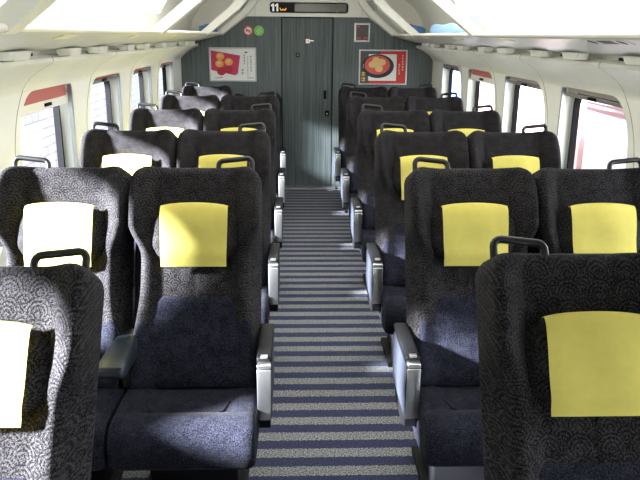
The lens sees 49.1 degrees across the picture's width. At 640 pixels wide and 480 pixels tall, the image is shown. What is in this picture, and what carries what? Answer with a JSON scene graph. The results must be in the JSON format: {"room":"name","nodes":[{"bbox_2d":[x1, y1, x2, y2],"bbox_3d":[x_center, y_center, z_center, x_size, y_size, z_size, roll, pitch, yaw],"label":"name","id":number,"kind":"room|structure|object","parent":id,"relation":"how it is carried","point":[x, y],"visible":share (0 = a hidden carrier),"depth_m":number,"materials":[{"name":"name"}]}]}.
{"room":"train carriage","nodes":[
{"label":"train carriage","id":0,"kind":"room"},
{"bbox_2d":[0,43,197,265],"bbox_3d":[-1.360,-0.312,3.301,0.319,2.200,9.800,0,16,-2],"label":"wall","id":1,"kind":"structure","parent":0,"point":[77,71],"depth_m":4.10,"materials":[{"name":"beige plastic"}]},
{"bbox_2d":[15,57,53,156],"bbox_3d":[-1.305,-0.191,3.359,0.210,1.336,0.176,0,16,-2],"label":"trim","id":2,"kind":"structure","parent":1,"relation":"attached to","point":[52,57],"depth_m":3.22,"materials":[{"name":"white plastic"}]},
{"bbox_2d":[22,84,78,166],"bbox_3d":[-1.472,-0.468,3.715,0.104,0.695,0.880,0,16,-2],"label":"window","id":3,"kind":"structure","parent":1,"relation":"in","point":[55,96],"depth_m":4.00,"materials":[{"name":"white plastic"}]},
{"bbox_2d":[24,84,65,105],"bbox_3d":[-1.452,-0.757,3.652,0.006,0.075,0.770,0,16,-2],"label":"roller blind","id":4,"kind":"object","parent":3,"relation":"attached to","point":[49,96],"depth_m":3.71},
{"bbox_2d":[93,73,123,130],"bbox_3d":[-1.512,-0.793,4.826,0.104,0.695,0.880,0,16,-2],"label":"window","id":5,"kind":"structure","parent":1,"relation":"in","point":[106,78],"depth_m":5.15,"materials":[{"name":"white plastic"}]},
{"bbox_2d":[95,73,114,79],"bbox_3d":[-1.492,-1.108,4.755,0.006,0.020,0.770,0,16,-2],"label":"roller blind","id":6,"kind":"object","parent":5,"relation":"attached to","point":[113,77],"depth_m":4.92,"materials":[{"name":"fabric"}]},
{"bbox_2d":[0,0,257,60],"bbox_3d":[-0.856,-1.115,3.058,0.800,0.613,9.730,0,16,-2],"label":"luggage rack","id":7,"kind":"object","parent":1,"relation":"attached to","point":[18,39],"visible":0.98,"depth_m":3.05,"materials":[{"name":"white plastic"}]},
{"bbox_2d":[199,24,217,31],"bbox_3d":[-1.177,-2.227,7.386,0.181,0.117,0.300,-1,16,-5],"label":"bag","id":8,"kind":"object","parent":7,"relation":"on","point":[201,28],"visible":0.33,"depth_m":7.26,"materials":[{"name":"blue fabric"}]},
{"bbox_2d":[133,67,152,108],"bbox_3d":[-1.552,-1.118,5.936,0.104,0.695,0.880,0,16,-2],"label":"window","id":9,"kind":"structure","parent":1,"relation":"in","point":[138,71],"depth_m":6.26,"materials":[{"name":"white plastic"}]},
{"bbox_2d":[160,62,173,94],"bbox_3d":[-1.591,-1.444,7.047,0.104,0.695,0.880,0,16,-2],"label":"window","id":10,"kind":"structure","parent":1,"relation":"in","point":[163,65],"depth_m":7.37,"materials":[{"name":"white plastic"}]},
{"bbox_2d":[121,187,418,479],"bbox_3d":[0.015,0.762,3.664,3.060,0.040,9.800,0,16,-2],"label":"floor","id":11,"kind":"structure","parent":0,"point":[335,413],"depth_m":3.79,"materials":[{"name":"carpet"}]},
{"bbox_2d":[0,248,103,479],"bbox_3d":[-0.815,0.713,1.596,0.608,1.201,0.901,0,16,-2],"label":"seat","id":12,"kind":"object","parent":11,"relation":"on","point":[51,317],"visible":1,"depth_m":1.68,"materials":[{"name":"black fabric"}]},
{"bbox_2d":[21,329,50,417],"bbox_3d":[-0.822,0.327,1.697,0.356,0.209,0.164,0,16,-2],"label":"pillow","id":13,"kind":"object","parent":12,"relation":"on","point":[35,343],"depth_m":1.66,"materials":[{"name":"black fabric"}]},
{"bbox_2d":[0,155,133,479],"bbox_3d":[-1.028,0.363,2.667,0.562,1.268,0.782,0,16,-2],"label":"seat","id":14,"kind":"object","parent":11,"relation":"on","point":[47,208],"visible":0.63,"depth_m":2.70,"materials":[{"name":"black fabric"}]},
{"bbox_2d":[17,208,105,261],"bbox_3d":[-1.005,-0.014,2.735,0.356,0.216,0.142,0,16,-2],"label":"pillow","id":15,"kind":"object","parent":14,"relation":"on","point":[38,229],"depth_m":2.68,"materials":[{"name":"fabric"}]},
{"bbox_2d":[91,384,127,470],"bbox_3d":[-0.999,0.671,2.590,0.506,0.184,0.460,0,16,-2],"label":"seat cushion","id":16,"kind":"object","parent":14,"relation":"on","point":[109,396],"depth_m":2.47,"materials":[{"name":"fabric"}]},
{"bbox_2d":[80,121,177,327],"bbox_3d":[-1.067,0.043,3.760,0.562,1.268,0.782,0,16,-2],"label":"seat","id":17,"kind":"object","parent":11,"relation":"on","point":[130,151],"visible":0.25,"depth_m":3.83,"materials":[{"name":"black fabric"}]},
{"bbox_2d":[99,159,158,166],"bbox_3d":[-1.044,-0.334,3.828,0.356,0.216,0.142,0,16,-2],"label":"pillow","id":18,"kind":"object","parent":17,"relation":"on","point":[102,162],"depth_m":3.77,"materials":[{"name":"fabric"}]},
{"bbox_2d":[132,286,134,327],"bbox_3d":[-1.038,0.350,3.683,0.506,0.184,0.460,0,16,-2],"label":"seat cushion","id":19,"kind":"object","parent":17,"relation":"on","point":[133,286],"depth_m":3.49,"materials":[{"name":"fabric"}]},
{"bbox_2d":[129,102,203,136],"bbox_3d":[-1.107,-0.281,4.863,0.562,1.268,0.782,0,16,-2],"label":"seat","id":20,"kind":"object","parent":11,"relation":"on","point":[141,119],"visible":0.15,"depth_m":4.96,"materials":[{"name":"black fabric"}]},
{"bbox_2d":[98,156,273,479],"bbox_3d":[-0.483,0.362,2.686,0.608,1.268,0.782,0,16,-2],"label":"seat","id":21,"kind":"object","parent":11,"relation":"on","point":[195,365],"visible":1,"depth_m":2.70,"materials":[{"name":"black fabric"}]},
{"bbox_2d":[107,383,259,470],"bbox_3d":[-0.483,0.670,2.608,0.506,0.184,0.460,0,16,-2],"label":"seat cushion","id":22,"kind":"object","parent":21,"relation":"on","point":[154,426],"depth_m":2.42,"materials":[{"name":"fabric"}]},
{"bbox_2d":[152,210,237,259],"bbox_3d":[-0.489,-0.014,2.753,0.356,0.216,0.142,0,16,-2],"label":"pillow","id":23,"kind":"object","parent":21,"relation":"on","point":[176,234],"depth_m":2.69,"materials":[{"name":"yellow fabric"}]},
{"bbox_2d":[160,90,219,115],"bbox_3d":[-1.147,-0.606,5.976,0.562,1.268,0.782,0,16,-2],"label":"seat","id":24,"kind":"object","parent":11,"relation":"on","point":[167,102],"visible":0.12,"depth_m":6.08,"materials":[{"name":"black fabric"}]},
{"bbox_2d":[181,82,231,101],"bbox_3d":[-1.186,-0.932,7.088,0.562,1.268,0.782,0,16,-2],"label":"seat","id":25,"kind":"object","parent":11,"relation":"on","point":[187,90],"visible":0.07,"depth_m":7.19,"materials":[{"name":"black fabric"}]},
{"bbox_2d":[176,122,279,323],"bbox_3d":[-0.522,0.042,3.780,0.608,1.268,0.782,0,16,-2],"label":"seat","id":26,"kind":"object","parent":11,"relation":"on","point":[195,148],"visible":0.32,"depth_m":3.83,"materials":[{"name":"black fabric"}]},
{"bbox_2d":[194,161,248,167],"bbox_3d":[-0.528,-0.335,3.846,0.356,0.216,0.142,0,16,-2],"label":"pillow","id":27,"kind":"object","parent":26,"relation":"on","point":[197,164],"depth_m":3.79,"materials":[{"name":"yellow fabric"}]},
{"bbox_2d":[261,284,269,323],"bbox_3d":[-0.522,0.350,3.702,0.506,0.184,0.460,0,16,-2],"label":"seat cushion","id":28,"kind":"object","parent":26,"relation":"on","point":[265,292],"depth_m":3.57,"materials":[{"name":"fabric"}]},
{"bbox_2d":[203,103,282,248],"bbox_3d":[-0.562,-0.281,4.883,0.608,1.268,0.782,0,16,-2],"label":"seat","id":29,"kind":"object","parent":11,"relation":"on","point":[215,119],"visible":0.2,"depth_m":4.95,"materials":[{"name":"black fabric"}]},
{"bbox_2d":[271,228,275,242],"bbox_3d":[-0.562,0.027,4.805,0.506,0.184,0.460,0,16,-2],"label":"seat cushion","id":30,"kind":"object","parent":29,"relation":"on","point":[273,232],"depth_m":4.73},
{"bbox_2d":[220,91,284,208],"bbox_3d":[-0.602,-0.607,5.995,0.608,1.268,0.782,0,16,-2],"label":"seat","id":31,"kind":"object","parent":11,"relation":"on","point":[228,102],"visible":0.13,"depth_m":6.09,"materials":[{"name":"black fabric"}]},
{"bbox_2d":[234,92,285,177],"bbox_3d":[-0.652,-0.901,7.213,0.608,1.148,0.968,0,16,-2],"label":"seat","id":32,"kind":"object","parent":11,"relation":"on","point":[282,157],"visible":0.09,"depth_m":7.22,"materials":[{"name":"black fabric"}]},
{"bbox_2d":[334,83,387,212],"bbox_3d":[0.449,-0.933,7.146,0.608,1.268,0.782,0,16,-2],"label":"seat","id":33,"kind":"object","parent":11,"relation":"on","point":[343,95],"visible":0.27,"depth_m":7.18,"materials":[{"name":"black fabric"}]},
{"bbox_2d":[340,91,404,236],"bbox_3d":[0.489,-0.608,6.034,0.608,1.268,0.782,0,16,-2],"label":"seat","id":34,"kind":"object","parent":11,"relation":"on","point":[349,175],"visible":0.28,"depth_m":6.07,"materials":[{"name":"black fabric"}]},
{"bbox_2d":[348,193,357,217],"bbox_3d":[0.495,-0.300,5.956,0.506,0.184,0.460,0,16,-2],"label":"seat cushion","id":35,"kind":"object","parent":34,"relation":"on","point":[350,195],"depth_m":5.86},
{"bbox_2d":[350,104,429,289],"bbox_3d":[0.528,-0.282,4.921,0.608,1.268,0.782,0,16,-2],"label":"seat","id":36,"kind":"object","parent":11,"relation":"on","point":[362,221],"visible":0.35,"depth_m":4.95,"materials":[{"name":"black fabric"}]},
{"bbox_2d":[360,228,374,262],"bbox_3d":[0.534,0.026,4.844,0.506,0.184,0.460,0,16,-2],"label":"seat cushion","id":37,"kind":"object","parent":36,"relation":"on","point":[367,235],"depth_m":4.71,"materials":[{"name":"fabric"}]},
{"bbox_2d":[371,134,376,156],"bbox_3d":[0.529,-0.658,4.988,0.356,0.216,0.142,0,16,-2],"label":"pillow","id":38,"kind":"object","parent":36,"relation":"on","point":[373,136],"depth_m":4.95,"materials":[{"name":"black fabric"}]},
{"bbox_2d":[388,83,437,100],"bbox_3d":[0.988,-0.934,7.165,0.562,1.268,0.782,0,16,-2],"label":"seat","id":39,"kind":"object","parent":11,"relation":"on","point":[429,92],"visible":0.1,"depth_m":7.27,"materials":[{"name":"black fabric"}]},
{"bbox_2d":[366,123,469,366],"bbox_3d":[0.568,0.041,3.818,0.608,1.268,0.782,0,16,-2],"label":"seat","id":40,"kind":"object","parent":11,"relation":"on","point":[395,152],"visible":0.5,"depth_m":3.84,"materials":[{"name":"black fabric"}]},
{"bbox_2d":[378,285,405,333],"bbox_3d":[0.574,0.349,3.741,0.506,0.184,0.460,0,16,-2],"label":"seat cushion","id":41,"kind":"object","parent":40,"relation":"on","point":[392,298],"depth_m":3.55,"materials":[{"name":"fabric"}]},
{"bbox_2d":[392,161,451,196],"bbox_3d":[0.568,-0.335,3.885,0.356,0.216,0.142,0,16,-2],"label":"pillow","id":42,"kind":"object","parent":40,"relation":"on","point":[400,169],"depth_m":3.83,"materials":[{"name":"yellow fabric"}]},
{"bbox_2d":[405,92,463,114],"bbox_3d":[1.028,-0.608,6.053,0.562,1.268,0.782,0,16,-2],"label":"seat","id":43,"kind":"object","parent":11,"relation":"on","point":[455,103],"visible":0.13,"depth_m":6.15,"materials":[{"name":"black fabric"}]},
{"bbox_2d":[429,105,501,136],"bbox_3d":[1.067,-0.282,4.940,0.562,1.268,0.782,0,16,-2],"label":"seat","id":44,"kind":"object","parent":11,"relation":"on","point":[466,122],"visible":0.16,"depth_m":5.04,"materials":[{"name":"black fabric"}]},
{"bbox_2d":[393,157,538,479],"bbox_3d":[0.607,0.361,2.725,0.608,1.268,0.782,0,16,-2],"label":"seat","id":45,"kind":"object","parent":11,"relation":"on","point":[453,216],"visible":0.74,"depth_m":2.74,"materials":[{"name":"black fabric"}]},
{"bbox_2d":[412,385,483,466],"bbox_3d":[0.613,0.669,2.647,0.506,0.184,0.460,0,16,-2],"label":"seat cushion","id":46,"kind":"object","parent":45,"relation":"on","point":[447,421],"depth_m":2.46,"materials":[{"name":"fabric"}]},
{"bbox_2d":[431,209,515,260],"bbox_3d":[0.607,-0.015,2.792,0.356,0.216,0.142,0,16,-2],"label":"pillow","id":47,"kind":"object","parent":45,"relation":"on","point":[456,234],"depth_m":2.73,"materials":[{"name":"yellow fabric"}]},
{"bbox_2d":[467,124,560,173],"bbox_3d":[1.107,0.041,3.837,0.562,1.268,0.782,0,16,-2],"label":"seat","id":48,"kind":"object","parent":11,"relation":"on","point":[531,151],"visible":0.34,"depth_m":3.91,"materials":[{"name":"black fabric"}]},
{"bbox_2d":[484,160,541,168],"bbox_3d":[1.078,-0.336,3.904,0.356,0.216,0.142,0,16,-2],"label":"pillow","id":49,"kind":"object","parent":48,"relation":"on","point":[488,164],"depth_m":3.85,"materials":[{"name":"yellow fabric"}]},
{"bbox_2d":[475,235,639,479],"bbox_3d":[0.673,0.688,1.656,0.608,1.242,0.834,0,16,-2],"label":"seat","id":50,"kind":"object","parent":11,"relation":"on","point":[559,333],"visible":1,"depth_m":1.71,"materials":[{"name":"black fabric"}]},
{"bbox_2d":[525,319,550,405],"bbox_3d":[0.673,0.307,1.738,0.356,0.214,0.152,0,16,-2],"label":"pillow","id":51,"kind":"object","parent":50,"relation":"on","point":[537,331],"depth_m":1.70,"materials":[{"name":"black fabric"}]},
{"bbox_2d":[528,157,639,252],"bbox_3d":[1.146,0.361,2.744,0.562,1.268,0.782,0,16,-2],"label":"seat","id":52,"kind":"object","parent":11,"relation":"on","point":[581,210],"visible":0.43,"depth_m":2.77,"materials":[{"name":"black fabric"}]},
{"bbox_2d":[558,208,639,252],"bbox_3d":[1.117,-0.015,2.810,0.356,0.216,0.142,0,16,-2],"label":"pillow","id":53,"kind":"object","parent":52,"relation":"on","point":[580,230],"depth_m":2.75,"materials":[{"name":"yellow fabric"}]},
{"bbox_2d":[181,16,432,186],"bbox_3d":[-0.145,-1.570,8.116,3.080,1.935,0.060,0,16,-2],"label":"wall","id":54,"kind":"structure","parent":0,"point":[195,62],"depth_m":7.94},
{"bbox_2d":[209,47,256,81],"bbox_3d":[-0.987,-1.985,7.923,0.531,0.376,0.017,0,16,-2],"label":"poster","id":55,"kind":"object","parent":54,"relation":"attached to","point":[226,64],"visible":1,"depth_m":7.92,"materials":[{"name":"paper"}]},
{"bbox_2d":[217,65,232,74],"bbox_3d":[-1.078,-1.923,7.938,0.180,0.110,0.001,0,16,-2],"label":"cup","id":56,"kind":"object","parent":55,"relation":"on","point":[228,69],"depth_m":7.94,"materials":[{"name":"red paper"}]},
{"bbox_2d":[211,50,239,74],"bbox_3d":[-1.067,-2.003,7.916,0.330,0.273,0.001,0,16,-2],"label":"tray","id":57,"kind":"object","parent":55,"relation":"on","point":[236,58],"depth_m":7.91,"materials":[{"name":"red paper"}]},
{"bbox_2d":[243,26,252,35],"bbox_3d":[-0.803,-2.342,7.832,0.106,0.106,0.004,0,16,-2],"label":"sticker","id":58,"kind":"object","parent":54,"relation":"attached to","point":[248,30],"visible":1,"depth_m":7.83,"materials":[{"name":"white paper"}]},
{"bbox_2d":[254,26,263,35],"bbox_3d":[-0.683,-2.342,7.836,0.110,0.110,0.004,0,16,-2],"label":"sticker","id":59,"kind":"object","parent":54,"relation":"attached to","point":[258,30],"visible":1,"depth_m":7.83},
{"bbox_2d":[191,0,422,35],"bbox_3d":[-0.135,-2.545,7.805,2.600,0.570,0.110,0,16,-2],"label":"trim","id":60,"kind":"structure","parent":54,"relation":"attached to","point":[210,10],"depth_m":7.75,"materials":[{"name":"white plastic"}]},
{"bbox_2d":[281,17,334,189],"bbox_3d":[-0.143,-1.549,8.041,0.660,1.935,0.205,0,16,-2],"label":"door","id":61,"kind":"structure","parent":54,"relation":"in","point":[306,79],"depth_m":8.10,"materials":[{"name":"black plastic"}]},
{"bbox_2d":[240,0,376,9],"bbox_3d":[-0.132,-2.618,7.700,1.530,0.300,0.051,0,16,-2],"label":"trim","id":62,"kind":"structure","parent":54,"relation":"attached to","point":[371,4],"depth_m":7.70,"materials":[{"name":"white plastic"}]},
{"bbox_2d":[270,2,347,13],"bbox_3d":[-0.121,-2.565,7.733,0.868,0.112,0.017,0,16,-2],"label":"number sign","id":63,"kind":"object","parent":54,"relation":"attached to","point":[275,7],"visible":1,"depth_m":7.73,"materials":[{"name":"black plastic"}]},
{"bbox_2d":[354,23,370,42],"bbox_3d":[0.475,-2.330,7.869,0.185,0.216,0.029,0,16,-2],"label":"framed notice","id":64,"kind":"object","parent":54,"relation":"attached to","point":[361,30],"visible":1,"depth_m":7.86,"materials":[{"name":"paper"}]},
{"bbox_2d":[358,49,407,84],"bbox_3d":[0.718,-1.970,7.988,0.554,0.390,0.017,0,16,-2],"label":"poster","id":65,"kind":"object","parent":54,"relation":"attached to","point":[376,67],"visible":1,"depth_m":7.99,"materials":[{"name":"paper"}]},
{"bbox_2d":[368,54,396,80],"bbox_3d":[0.713,-1.968,7.990,0.320,0.295,0.001,0,16,-2],"label":"photograph","id":66,"kind":"object","parent":65,"relation":"attached to","point":[392,76],"depth_m":8.02},
{"bbox_2d":[0,0,639,59],"bbox_3d":[0.033,-1.138,3.108,2.600,0.630,9.800,0,16,-2],"label":"ceiling","id":67,"kind":"structure","parent":0,"point":[492,16],"depth_m":4.15,"materials":[{"name":"white plastic"}]},
{"bbox_2d":[416,45,639,168],"bbox_3d":[1.409,-0.314,3.399,0.319,2.200,9.800,0,16,-2],"label":"wall","id":68,"kind":"structure","parent":0,"point":[557,73],"depth_m":4.22,"materials":[{"name":"beige plastic"}]},
{"bbox_2d":[441,64,459,96],"bbox_3d":[1.374,-1.436,7.119,0.104,0.695,0.950,0,16,-2],"label":"window","id":69,"kind":"structure","parent":68,"relation":"in","point":[451,68],"depth_m":7.47,"materials":[{"name":"white plastic"}]},
{"bbox_2d":[466,69,492,110],"bbox_3d":[1.414,-1.111,6.008,0.104,0.695,0.950,0,16,-2],"label":"window","id":70,"kind":"structure","parent":68,"relation":"in","point":[479,76],"depth_m":6.34,"materials":[{"name":"white plastic"}]},
{"bbox_2d":[472,69,491,78],"bbox_3d":[1.398,-1.407,5.942,0.006,0.060,0.840,0,16,-2],"label":"roller blind","id":71,"kind":"object","parent":70,"relation":"attached to","point":[476,74],"depth_m":6.05,"materials":[{"name":"fabric"}]},
{"bbox_2d":[357,0,639,65],"bbox_3d":[0.923,-1.116,3.121,0.800,0.613,9.730,0,16,-2],"label":"luggage rack","id":72,"kind":"object","parent":68,"relation":"attached to","point":[572,45],"visible":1,"depth_m":3.77,"materials":[{"name":"white plastic"}]},
{"bbox_2d":[404,24,425,33],"bbox_3d":[0.982,-2.173,7.270,0.202,0.134,0.340,-1,16,-5],"label":"bag","id":73,"kind":"object","parent":72,"relation":"on","point":[419,29],"visible":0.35,"depth_m":7.12,"materials":[{"name":"blue fabric"}]},
{"bbox_2d":[430,23,465,32],"bbox_3d":[1.049,-1.687,5.643,0.182,0.113,1.000,0,16,-3],"label":"wrapped bundle","id":74,"kind":"object","parent":72,"relation":"on","point":[451,27],"visible":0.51,"depth_m":5.40,"materials":[{"name":"plastic"}]},
{"bbox_2d":[501,76,540,131],"bbox_3d":[1.453,-0.786,4.897,0.104,0.695,0.950,0,16,-2],"label":"window","id":75,"kind":"structure","parent":68,"relation":"in","point":[519,82],"depth_m":5.25,"materials":[{"name":"white plastic"}]},
{"bbox_2d":[510,76,538,84],"bbox_3d":[1.438,-1.097,4.827,0.006,0.028,0.840,0,16,-2],"label":"roller blind","id":76,"kind":"object","parent":75,"relation":"attached to","point":[516,82],"depth_m":4.97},
{"bbox_2d":[519,55,547,125],"bbox_3d":[1.314,-0.499,4.497,0.210,1.336,0.176,0,16,-2],"label":"trim","id":77,"kind":"structure","parent":68,"relation":"attached to","point":[520,55],"depth_m":4.36,"materials":[{"name":"beige plastic"}]},
{"bbox_2d":[557,87,621,168],"bbox_3d":[1.493,-0.460,3.787,0.104,0.695,0.950,0,16,-2],"label":"window","id":78,"kind":"structure","parent":68,"relation":"in","point":[578,94],"depth_m":4.13,"materials":[{"name":"white plastic"}]},
{"bbox_2d":[568,87,618,101],"bbox_3d":[1.477,-0.772,3.716,0.006,0.028,0.840,0,16,-2],"label":"roller blind","id":79,"kind":"object","parent":78,"relation":"attached to","point":[604,96],"depth_m":3.78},
{"bbox_2d":[598,62,633,167],"bbox_3d":[1.353,-0.173,3.386,0.210,1.336,0.176,0,16,-2],"label":"trim","id":80,"kind":"structure","parent":68,"relation":"attached to","point":[600,62],"depth_m":3.27,"materials":[{"name":"beige plastic"}]},
{"label":"outside","id":81,"kind":"structure","parent":0,"visible":0},
{"bbox_3d":[-0.156,0.430,8.461,40.000,0.100,60.000,0,16,-2],"label":"ground","id":82,"kind":"structure","parent":81,"visible":0},
{"bbox_2d":[20,68,162,166],"bbox_3d":[-4.866,-3.233,11.391,0.340,5.200,40.000,0,16,-2],"label":"wall","id":83,"kind":"structure","parent":82,"relation":"on","point":[38,139],"depth_m":12.28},
{"bbox_2d":[451,71,627,168],"bbox_3d":[3.955,-2.349,10.975,0.300,4.900,26.100,0,16,-2],"label":"wall","id":84,"kind":"structure","parent":82,"relation":"on","point":[606,139],"depth_m":10.11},
{"bbox_2d":[586,101,625,119],"bbox_3d":[4.026,-0.239,4.244,0.020,0.120,12.000,0,16,-2],"label":"trim","id":85,"kind":"structure","parent":84,"relation":"attached to","point":[606,112],"depth_m":9.36,"materials":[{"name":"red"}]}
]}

